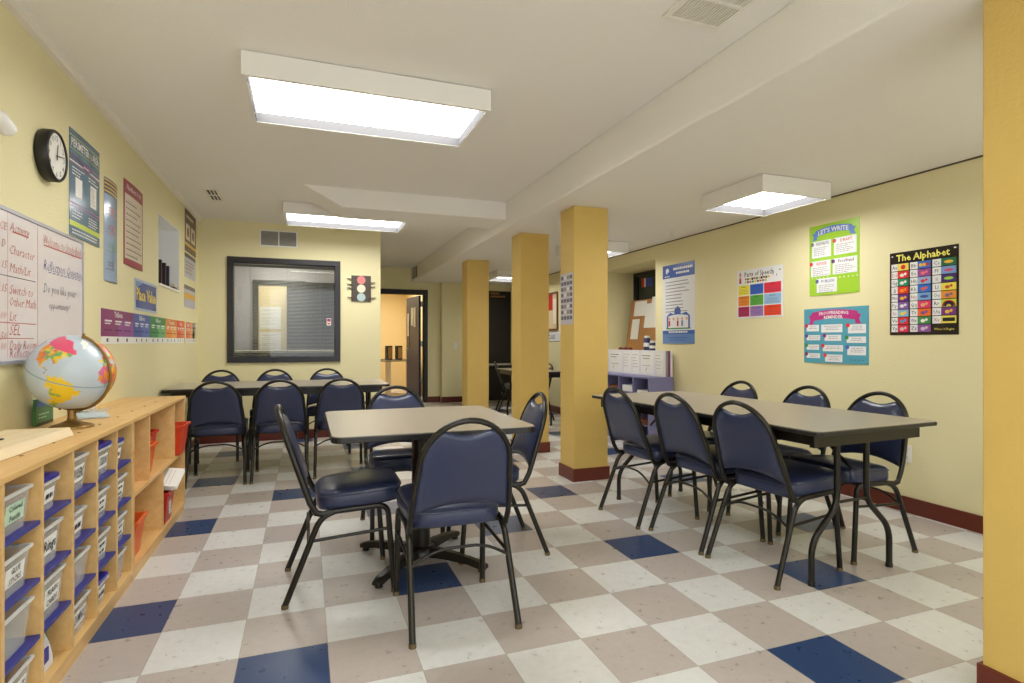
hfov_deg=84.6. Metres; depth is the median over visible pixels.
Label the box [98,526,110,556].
storage bin
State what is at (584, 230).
column
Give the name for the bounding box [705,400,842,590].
banquet chair
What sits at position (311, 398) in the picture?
banquet chair
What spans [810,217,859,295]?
poster
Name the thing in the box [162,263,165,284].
book
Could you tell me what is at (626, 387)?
pile
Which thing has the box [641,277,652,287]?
decal
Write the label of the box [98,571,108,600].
storage bin
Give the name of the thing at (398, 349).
speaker
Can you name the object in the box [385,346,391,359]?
speaker
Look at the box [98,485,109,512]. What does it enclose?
storage bin
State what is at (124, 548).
storage bin
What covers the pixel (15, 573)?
storage bin
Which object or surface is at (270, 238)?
air vent
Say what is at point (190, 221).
chart
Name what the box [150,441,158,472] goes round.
tote
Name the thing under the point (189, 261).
chart
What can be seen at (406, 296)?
wall
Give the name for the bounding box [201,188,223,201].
ceiling vent
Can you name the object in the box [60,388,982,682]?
floor
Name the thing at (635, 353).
binder
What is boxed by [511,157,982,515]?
wall
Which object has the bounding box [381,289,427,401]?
door
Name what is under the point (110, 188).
chart
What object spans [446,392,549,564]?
banquet chair
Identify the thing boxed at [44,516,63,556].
storage bin
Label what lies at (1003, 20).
column
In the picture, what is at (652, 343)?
jar
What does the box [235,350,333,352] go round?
countertop
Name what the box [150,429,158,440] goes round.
tote
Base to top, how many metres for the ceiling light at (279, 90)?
0.117 m
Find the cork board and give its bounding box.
[626,296,655,349]
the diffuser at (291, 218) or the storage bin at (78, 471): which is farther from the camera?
the diffuser at (291, 218)
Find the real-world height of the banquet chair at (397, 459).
0.854 m
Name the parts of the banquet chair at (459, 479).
leg, leg, seat, seat frame, frame, backrest, leg, leg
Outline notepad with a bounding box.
[76,411,109,418]
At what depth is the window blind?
6.64 m
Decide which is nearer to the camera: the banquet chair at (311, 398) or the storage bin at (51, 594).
the storage bin at (51, 594)
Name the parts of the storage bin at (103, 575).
lid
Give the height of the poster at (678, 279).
0.865 m
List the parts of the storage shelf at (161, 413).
panel, shelf, panel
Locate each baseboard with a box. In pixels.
[199,429,328,443]
[428,396,439,401]
[441,396,461,402]
[511,395,982,533]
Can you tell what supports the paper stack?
on the tote at (168, 494)
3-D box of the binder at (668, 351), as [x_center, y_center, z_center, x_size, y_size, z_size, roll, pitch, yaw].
[1.663,0.244,6.249,0.027,0.284,0.273,0,0,-20]
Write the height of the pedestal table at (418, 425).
0.742 m
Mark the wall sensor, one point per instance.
(7, 127)
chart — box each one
[69,126,99,247]
[104,176,116,283]
[123,177,142,271]
[184,284,194,308]
[185,208,195,257]
[185,252,194,280]
[561,272,572,324]
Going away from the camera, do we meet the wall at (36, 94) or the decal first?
the wall at (36, 94)
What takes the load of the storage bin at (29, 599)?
on the storage shelf at (23, 635)
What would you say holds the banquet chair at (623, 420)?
on the floor
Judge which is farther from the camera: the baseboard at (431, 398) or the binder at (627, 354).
the baseboard at (431, 398)
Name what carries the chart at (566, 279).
attached to the column at (584, 230)
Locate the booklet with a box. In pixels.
[44,633,52,672]
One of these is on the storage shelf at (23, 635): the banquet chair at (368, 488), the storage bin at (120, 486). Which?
the storage bin at (120, 486)
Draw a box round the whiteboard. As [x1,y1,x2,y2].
[0,204,84,364]
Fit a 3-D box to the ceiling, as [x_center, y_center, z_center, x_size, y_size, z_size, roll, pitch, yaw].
[-0.396,-1.288,4.648,5.300,0.360,12.600,0,0,-20]
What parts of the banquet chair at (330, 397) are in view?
leg, seat, backrest, frame, leg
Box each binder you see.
[608,349,622,372]
[623,350,631,373]
[632,350,639,374]
[640,350,654,375]
[655,351,665,376]
[656,350,672,376]
[666,351,667,376]
[668,351,669,376]
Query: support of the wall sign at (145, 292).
attached to the wall at (36, 94)
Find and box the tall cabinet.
[287,282,333,349]
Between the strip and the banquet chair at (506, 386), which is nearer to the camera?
the strip
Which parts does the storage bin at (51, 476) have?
lid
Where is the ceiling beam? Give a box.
[303,184,505,228]
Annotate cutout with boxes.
[347,275,375,301]
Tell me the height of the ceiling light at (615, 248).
0.117 m
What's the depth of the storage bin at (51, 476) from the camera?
1.83 m
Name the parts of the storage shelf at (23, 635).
blue shelf, blue shelf, blue shelf, blue shelf, blue shelf, blue shelf, blue shelf, blue shelf, blue shelf, blue shelf, blue shelf, blue shelf, blue shelf, blue shelf, blue shelf, panel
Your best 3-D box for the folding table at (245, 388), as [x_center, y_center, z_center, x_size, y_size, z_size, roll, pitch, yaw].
[-2.134,0.767,5.278,1.838,0.750,0.848,0,0,-20]
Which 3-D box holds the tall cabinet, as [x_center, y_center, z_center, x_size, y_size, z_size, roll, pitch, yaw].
[-2.839,0.142,8.432,0.980,2.000,0.452,0,0,-20]
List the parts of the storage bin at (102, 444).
lid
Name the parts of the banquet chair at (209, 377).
backrest, frame, leg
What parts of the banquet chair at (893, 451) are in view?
leg, seat, leg, leg, seat frame, frame, backrest, leg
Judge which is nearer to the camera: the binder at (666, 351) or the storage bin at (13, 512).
the storage bin at (13, 512)
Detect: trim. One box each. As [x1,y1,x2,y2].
[0,0,201,221]
[549,155,982,274]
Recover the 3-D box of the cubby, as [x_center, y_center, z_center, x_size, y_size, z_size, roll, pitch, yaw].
[1.395,0.764,6.663,0.310,0.755,1.250,0,0,-20]
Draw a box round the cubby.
[608,372,672,440]
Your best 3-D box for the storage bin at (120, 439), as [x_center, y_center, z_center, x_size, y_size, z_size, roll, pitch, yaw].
[-1.855,0.490,2.473,0.236,0.122,0.116,0,0,-20]
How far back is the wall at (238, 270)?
8.37 m
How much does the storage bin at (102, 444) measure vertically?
0.137 m
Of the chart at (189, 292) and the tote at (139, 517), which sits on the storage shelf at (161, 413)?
the tote at (139, 517)
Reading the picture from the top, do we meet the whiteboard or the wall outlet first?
the whiteboard
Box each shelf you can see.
[0,419,133,682]
[53,396,185,581]
[158,283,180,292]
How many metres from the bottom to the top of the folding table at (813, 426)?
0.750 m
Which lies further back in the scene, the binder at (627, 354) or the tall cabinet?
the tall cabinet
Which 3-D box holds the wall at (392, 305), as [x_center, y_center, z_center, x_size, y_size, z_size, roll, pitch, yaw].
[-3.315,-0.058,13.750,1.750,2.400,0.100,0,0,-20]
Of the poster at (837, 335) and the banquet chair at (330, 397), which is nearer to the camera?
the poster at (837, 335)
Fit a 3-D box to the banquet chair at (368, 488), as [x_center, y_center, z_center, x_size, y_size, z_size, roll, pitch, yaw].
[-0.827,0.715,2.683,0.563,0.854,0.457,0,0,-20]
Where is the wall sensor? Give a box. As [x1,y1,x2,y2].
[0,110,17,135]
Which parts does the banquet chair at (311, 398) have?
leg, seat, backrest, frame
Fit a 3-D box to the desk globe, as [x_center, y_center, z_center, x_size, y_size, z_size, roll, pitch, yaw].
[-1.876,0.166,2.401,0.315,0.400,0.314,0,0,-20]
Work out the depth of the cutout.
6.85 m
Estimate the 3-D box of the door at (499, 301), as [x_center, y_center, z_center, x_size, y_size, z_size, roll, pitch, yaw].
[-0.374,0.067,10.917,0.900,2.150,0.085,0,0,-20]
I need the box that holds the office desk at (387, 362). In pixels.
[381,359,405,395]
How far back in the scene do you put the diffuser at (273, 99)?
3.20 m
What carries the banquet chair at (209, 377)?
on the floor
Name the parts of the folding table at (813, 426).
leg, leg, leg, leg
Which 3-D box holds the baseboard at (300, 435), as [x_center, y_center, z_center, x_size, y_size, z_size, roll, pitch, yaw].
[-2.547,1.089,6.599,2.004,0.105,0.014,0,0,-20]
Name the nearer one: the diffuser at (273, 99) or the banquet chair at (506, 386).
the diffuser at (273, 99)
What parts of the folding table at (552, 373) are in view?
leg, leg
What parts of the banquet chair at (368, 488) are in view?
backrest, leg, frame, leg, seat, seat frame, leg, leg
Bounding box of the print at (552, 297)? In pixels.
[549,294,555,328]
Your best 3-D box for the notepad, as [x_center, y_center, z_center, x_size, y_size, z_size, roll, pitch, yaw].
[-2.057,0.361,2.760,0.120,0.008,0.220,0,0,-40]
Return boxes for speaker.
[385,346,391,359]
[395,346,401,359]
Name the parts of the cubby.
panel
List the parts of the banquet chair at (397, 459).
leg, leg, seat frame, seat, backrest, frame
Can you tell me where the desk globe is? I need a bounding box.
[23,333,116,429]
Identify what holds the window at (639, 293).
in the wall at (938, 378)
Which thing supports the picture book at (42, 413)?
on the storage shelf at (23, 635)
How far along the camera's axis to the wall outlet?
3.75 m
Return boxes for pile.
[622,384,631,391]
[637,389,647,392]
[641,418,647,425]
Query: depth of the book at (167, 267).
5.14 m
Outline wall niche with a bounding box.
[158,213,178,289]
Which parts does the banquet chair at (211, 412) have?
leg, leg, backrest, frame, seat frame, seat, leg, leg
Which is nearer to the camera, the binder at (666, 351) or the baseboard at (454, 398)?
the binder at (666, 351)
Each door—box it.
[253,280,304,349]
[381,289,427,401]
[489,291,510,400]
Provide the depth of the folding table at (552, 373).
7.94 m
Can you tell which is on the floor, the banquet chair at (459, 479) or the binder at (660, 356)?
the banquet chair at (459, 479)
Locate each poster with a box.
[663,260,694,343]
[737,264,782,318]
[804,305,868,364]
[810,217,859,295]
[890,244,958,334]
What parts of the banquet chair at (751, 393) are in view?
leg, seat, backrest, frame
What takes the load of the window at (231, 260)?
in the wall at (358, 252)
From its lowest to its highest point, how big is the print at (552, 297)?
0.560 m
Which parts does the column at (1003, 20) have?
baseboard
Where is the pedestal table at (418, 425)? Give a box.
[324,405,534,588]
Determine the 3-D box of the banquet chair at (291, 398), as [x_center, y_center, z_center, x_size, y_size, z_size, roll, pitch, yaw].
[-1.966,0.724,4.797,0.457,0.837,0.563,0,0,-20]
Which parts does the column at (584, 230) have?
baseboard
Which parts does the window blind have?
rail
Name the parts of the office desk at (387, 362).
panel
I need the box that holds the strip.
[100,308,195,343]
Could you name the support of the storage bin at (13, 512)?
on the storage shelf at (23, 635)
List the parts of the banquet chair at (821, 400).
leg, leg, seat, backrest, frame, leg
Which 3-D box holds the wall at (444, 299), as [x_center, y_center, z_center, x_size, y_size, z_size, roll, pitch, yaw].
[-1.298,-0.113,10.692,3.430,2.510,0.270,0,0,-20]
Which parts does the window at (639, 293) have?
pane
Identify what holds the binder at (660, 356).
on the cubby
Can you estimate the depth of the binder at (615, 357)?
7.04 m
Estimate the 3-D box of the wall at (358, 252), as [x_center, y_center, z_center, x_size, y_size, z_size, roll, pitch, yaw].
[-2.718,-0.113,6.608,2.290,2.510,0.120,0,0,-20]
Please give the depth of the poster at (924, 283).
3.65 m
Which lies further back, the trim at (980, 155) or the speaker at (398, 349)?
the speaker at (398, 349)
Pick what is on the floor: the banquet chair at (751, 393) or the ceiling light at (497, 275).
the banquet chair at (751, 393)
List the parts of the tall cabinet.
door, door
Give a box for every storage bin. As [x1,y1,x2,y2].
[5,483,32,526]
[5,542,32,590]
[5,595,33,625]
[8,654,33,682]
[44,471,59,504]
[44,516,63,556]
[44,563,65,610]
[74,451,89,483]
[74,505,86,533]
[74,545,90,581]
[74,589,90,628]
[98,440,111,469]
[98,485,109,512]
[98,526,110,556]
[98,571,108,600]
[118,437,123,457]
[118,472,126,496]
[118,510,126,535]
[118,546,126,575]
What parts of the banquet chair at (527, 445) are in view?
leg, seat, leg, backrest, frame, leg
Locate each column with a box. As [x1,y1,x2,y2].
[462,260,488,407]
[510,233,549,452]
[559,206,609,481]
[977,0,1023,682]
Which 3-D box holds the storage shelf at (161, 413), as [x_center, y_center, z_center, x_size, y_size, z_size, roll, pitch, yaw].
[-2.171,0.754,3.186,0.356,0.776,1.222,0,0,-20]
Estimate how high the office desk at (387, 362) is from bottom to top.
0.750 m
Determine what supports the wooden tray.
on the storage shelf at (23, 635)
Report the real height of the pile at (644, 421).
0.052 m
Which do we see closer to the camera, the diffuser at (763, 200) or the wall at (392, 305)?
the diffuser at (763, 200)
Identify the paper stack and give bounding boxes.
[164,468,184,489]
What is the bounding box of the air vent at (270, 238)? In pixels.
[259,229,297,247]
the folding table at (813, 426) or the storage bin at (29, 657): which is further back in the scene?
the folding table at (813, 426)
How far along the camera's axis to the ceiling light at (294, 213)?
6.08 m
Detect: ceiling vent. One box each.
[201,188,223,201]
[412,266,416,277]
[662,0,756,30]
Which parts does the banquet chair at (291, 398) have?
leg, leg, seat frame, backrest, frame, seat, leg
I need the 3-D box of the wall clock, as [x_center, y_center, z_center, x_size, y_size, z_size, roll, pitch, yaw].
[-2.111,-0.851,2.581,0.053,0.234,0.234,0,0,-20]
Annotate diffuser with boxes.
[250,77,477,137]
[287,214,401,226]
[724,192,803,208]
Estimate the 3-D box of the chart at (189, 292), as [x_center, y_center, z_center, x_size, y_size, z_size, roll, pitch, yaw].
[-3.320,-0.455,5.801,0.002,0.220,0.570,0,0,-20]
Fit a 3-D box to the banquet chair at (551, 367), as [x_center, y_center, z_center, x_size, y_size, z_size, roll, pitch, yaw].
[0.321,0.732,8.237,0.541,0.820,0.439,0,0,-25]
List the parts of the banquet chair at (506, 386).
leg, frame, leg, seat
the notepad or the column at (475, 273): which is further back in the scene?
the column at (475, 273)
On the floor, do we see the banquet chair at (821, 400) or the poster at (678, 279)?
the banquet chair at (821, 400)
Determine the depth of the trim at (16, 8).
2.94 m
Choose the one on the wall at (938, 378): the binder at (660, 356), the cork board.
the cork board
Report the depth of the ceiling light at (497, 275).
8.74 m
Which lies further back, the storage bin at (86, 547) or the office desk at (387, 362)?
the office desk at (387, 362)
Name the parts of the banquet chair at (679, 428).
leg, backrest, frame, seat frame, seat, leg, leg, leg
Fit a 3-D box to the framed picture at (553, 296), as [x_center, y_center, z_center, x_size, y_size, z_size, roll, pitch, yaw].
[0.600,-0.488,9.306,0.020,0.620,0.740,0,0,-20]
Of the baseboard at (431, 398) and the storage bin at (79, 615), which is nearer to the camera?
the storage bin at (79, 615)
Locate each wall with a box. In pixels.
[0,2,197,439]
[198,219,380,428]
[234,263,333,349]
[381,267,510,401]
[381,294,404,387]
[405,295,421,394]
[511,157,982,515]
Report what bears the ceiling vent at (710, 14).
in the ceiling
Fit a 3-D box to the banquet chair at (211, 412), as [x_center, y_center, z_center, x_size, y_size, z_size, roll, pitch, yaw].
[-2.416,0.724,4.643,0.457,0.837,0.563,0,0,-21]
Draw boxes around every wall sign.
[135,278,156,313]
[549,332,559,341]
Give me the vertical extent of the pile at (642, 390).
0.032 m
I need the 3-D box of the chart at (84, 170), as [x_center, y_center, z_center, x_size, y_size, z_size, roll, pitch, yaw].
[-2.306,-0.814,3.047,0.008,0.545,0.440,0,0,-20]
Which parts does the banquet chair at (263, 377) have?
leg, frame, backrest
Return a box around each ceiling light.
[241,50,490,147]
[283,201,407,232]
[489,270,511,281]
[556,241,627,257]
[702,174,830,216]
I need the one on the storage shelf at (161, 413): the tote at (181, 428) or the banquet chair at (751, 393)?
the tote at (181, 428)
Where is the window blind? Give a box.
[234,264,333,356]
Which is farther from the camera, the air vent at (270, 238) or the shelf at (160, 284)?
the air vent at (270, 238)
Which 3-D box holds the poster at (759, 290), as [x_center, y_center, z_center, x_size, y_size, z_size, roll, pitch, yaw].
[2.189,-0.433,4.995,0.006,0.440,0.540,0,0,-20]
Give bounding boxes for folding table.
[161,378,389,476]
[489,363,511,368]
[495,368,560,425]
[592,391,936,586]
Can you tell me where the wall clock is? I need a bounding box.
[33,128,67,182]
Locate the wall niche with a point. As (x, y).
(168, 235)
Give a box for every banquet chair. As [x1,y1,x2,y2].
[185,381,249,488]
[189,370,242,464]
[249,369,297,460]
[249,379,308,484]
[275,404,400,609]
[306,368,350,456]
[313,378,365,478]
[360,385,444,539]
[393,417,521,649]
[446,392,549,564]
[494,361,511,411]
[549,363,554,420]
[598,386,698,529]
[648,392,765,555]
[668,380,763,511]
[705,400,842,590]
[726,385,833,535]
[785,391,917,565]
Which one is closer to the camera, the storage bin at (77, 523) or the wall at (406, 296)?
the storage bin at (77, 523)
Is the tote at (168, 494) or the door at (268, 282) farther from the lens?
the door at (268, 282)
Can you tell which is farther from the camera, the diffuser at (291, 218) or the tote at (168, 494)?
the diffuser at (291, 218)
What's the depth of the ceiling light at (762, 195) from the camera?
4.01 m
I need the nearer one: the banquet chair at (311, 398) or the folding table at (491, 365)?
the banquet chair at (311, 398)
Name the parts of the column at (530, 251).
baseboard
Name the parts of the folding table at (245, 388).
leg, leg, leg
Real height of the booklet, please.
0.150 m
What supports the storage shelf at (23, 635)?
on the floor
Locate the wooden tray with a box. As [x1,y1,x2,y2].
[0,427,73,460]
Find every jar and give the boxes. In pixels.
[644,336,650,349]
[649,341,655,350]
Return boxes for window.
[227,256,339,362]
[633,269,655,300]
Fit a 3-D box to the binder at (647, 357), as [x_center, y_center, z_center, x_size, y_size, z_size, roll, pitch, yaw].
[1.547,0.243,6.389,0.033,0.285,0.294,0,0,-20]
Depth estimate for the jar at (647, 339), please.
6.81 m
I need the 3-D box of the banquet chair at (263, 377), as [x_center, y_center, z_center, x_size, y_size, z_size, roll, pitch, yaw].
[-2.412,0.715,5.697,0.457,0.854,0.563,0,0,-20]
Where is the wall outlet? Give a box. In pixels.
[906,446,911,462]
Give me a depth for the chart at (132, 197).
3.85 m
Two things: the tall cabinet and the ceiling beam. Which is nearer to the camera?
the ceiling beam
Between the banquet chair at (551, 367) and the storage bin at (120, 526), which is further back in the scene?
the banquet chair at (551, 367)
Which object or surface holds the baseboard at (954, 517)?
attached to the wall at (938, 378)
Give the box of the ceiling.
[19,0,982,284]
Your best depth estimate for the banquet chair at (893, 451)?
3.05 m
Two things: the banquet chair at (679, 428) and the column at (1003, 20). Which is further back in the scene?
the banquet chair at (679, 428)
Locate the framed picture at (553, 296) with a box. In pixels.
[549,291,557,330]
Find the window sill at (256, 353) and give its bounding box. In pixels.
[235,350,333,356]
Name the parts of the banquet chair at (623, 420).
leg, backrest, frame, seat frame, seat, leg, leg, leg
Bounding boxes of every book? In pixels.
[33,399,52,426]
[158,259,161,282]
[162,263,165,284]
[166,266,169,286]
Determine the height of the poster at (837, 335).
0.425 m
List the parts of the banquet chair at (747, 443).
leg, backrest, frame, leg, seat frame, seat, leg, leg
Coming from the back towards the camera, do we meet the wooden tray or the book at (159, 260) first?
the book at (159, 260)
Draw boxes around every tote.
[134,511,147,556]
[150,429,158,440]
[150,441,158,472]
[164,490,173,524]
[175,421,190,454]
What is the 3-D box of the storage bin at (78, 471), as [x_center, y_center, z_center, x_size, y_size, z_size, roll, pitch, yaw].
[-1.693,0.485,2.031,0.230,0.131,0.175,0,0,-20]
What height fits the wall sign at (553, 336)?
0.160 m
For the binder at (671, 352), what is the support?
on the cubby

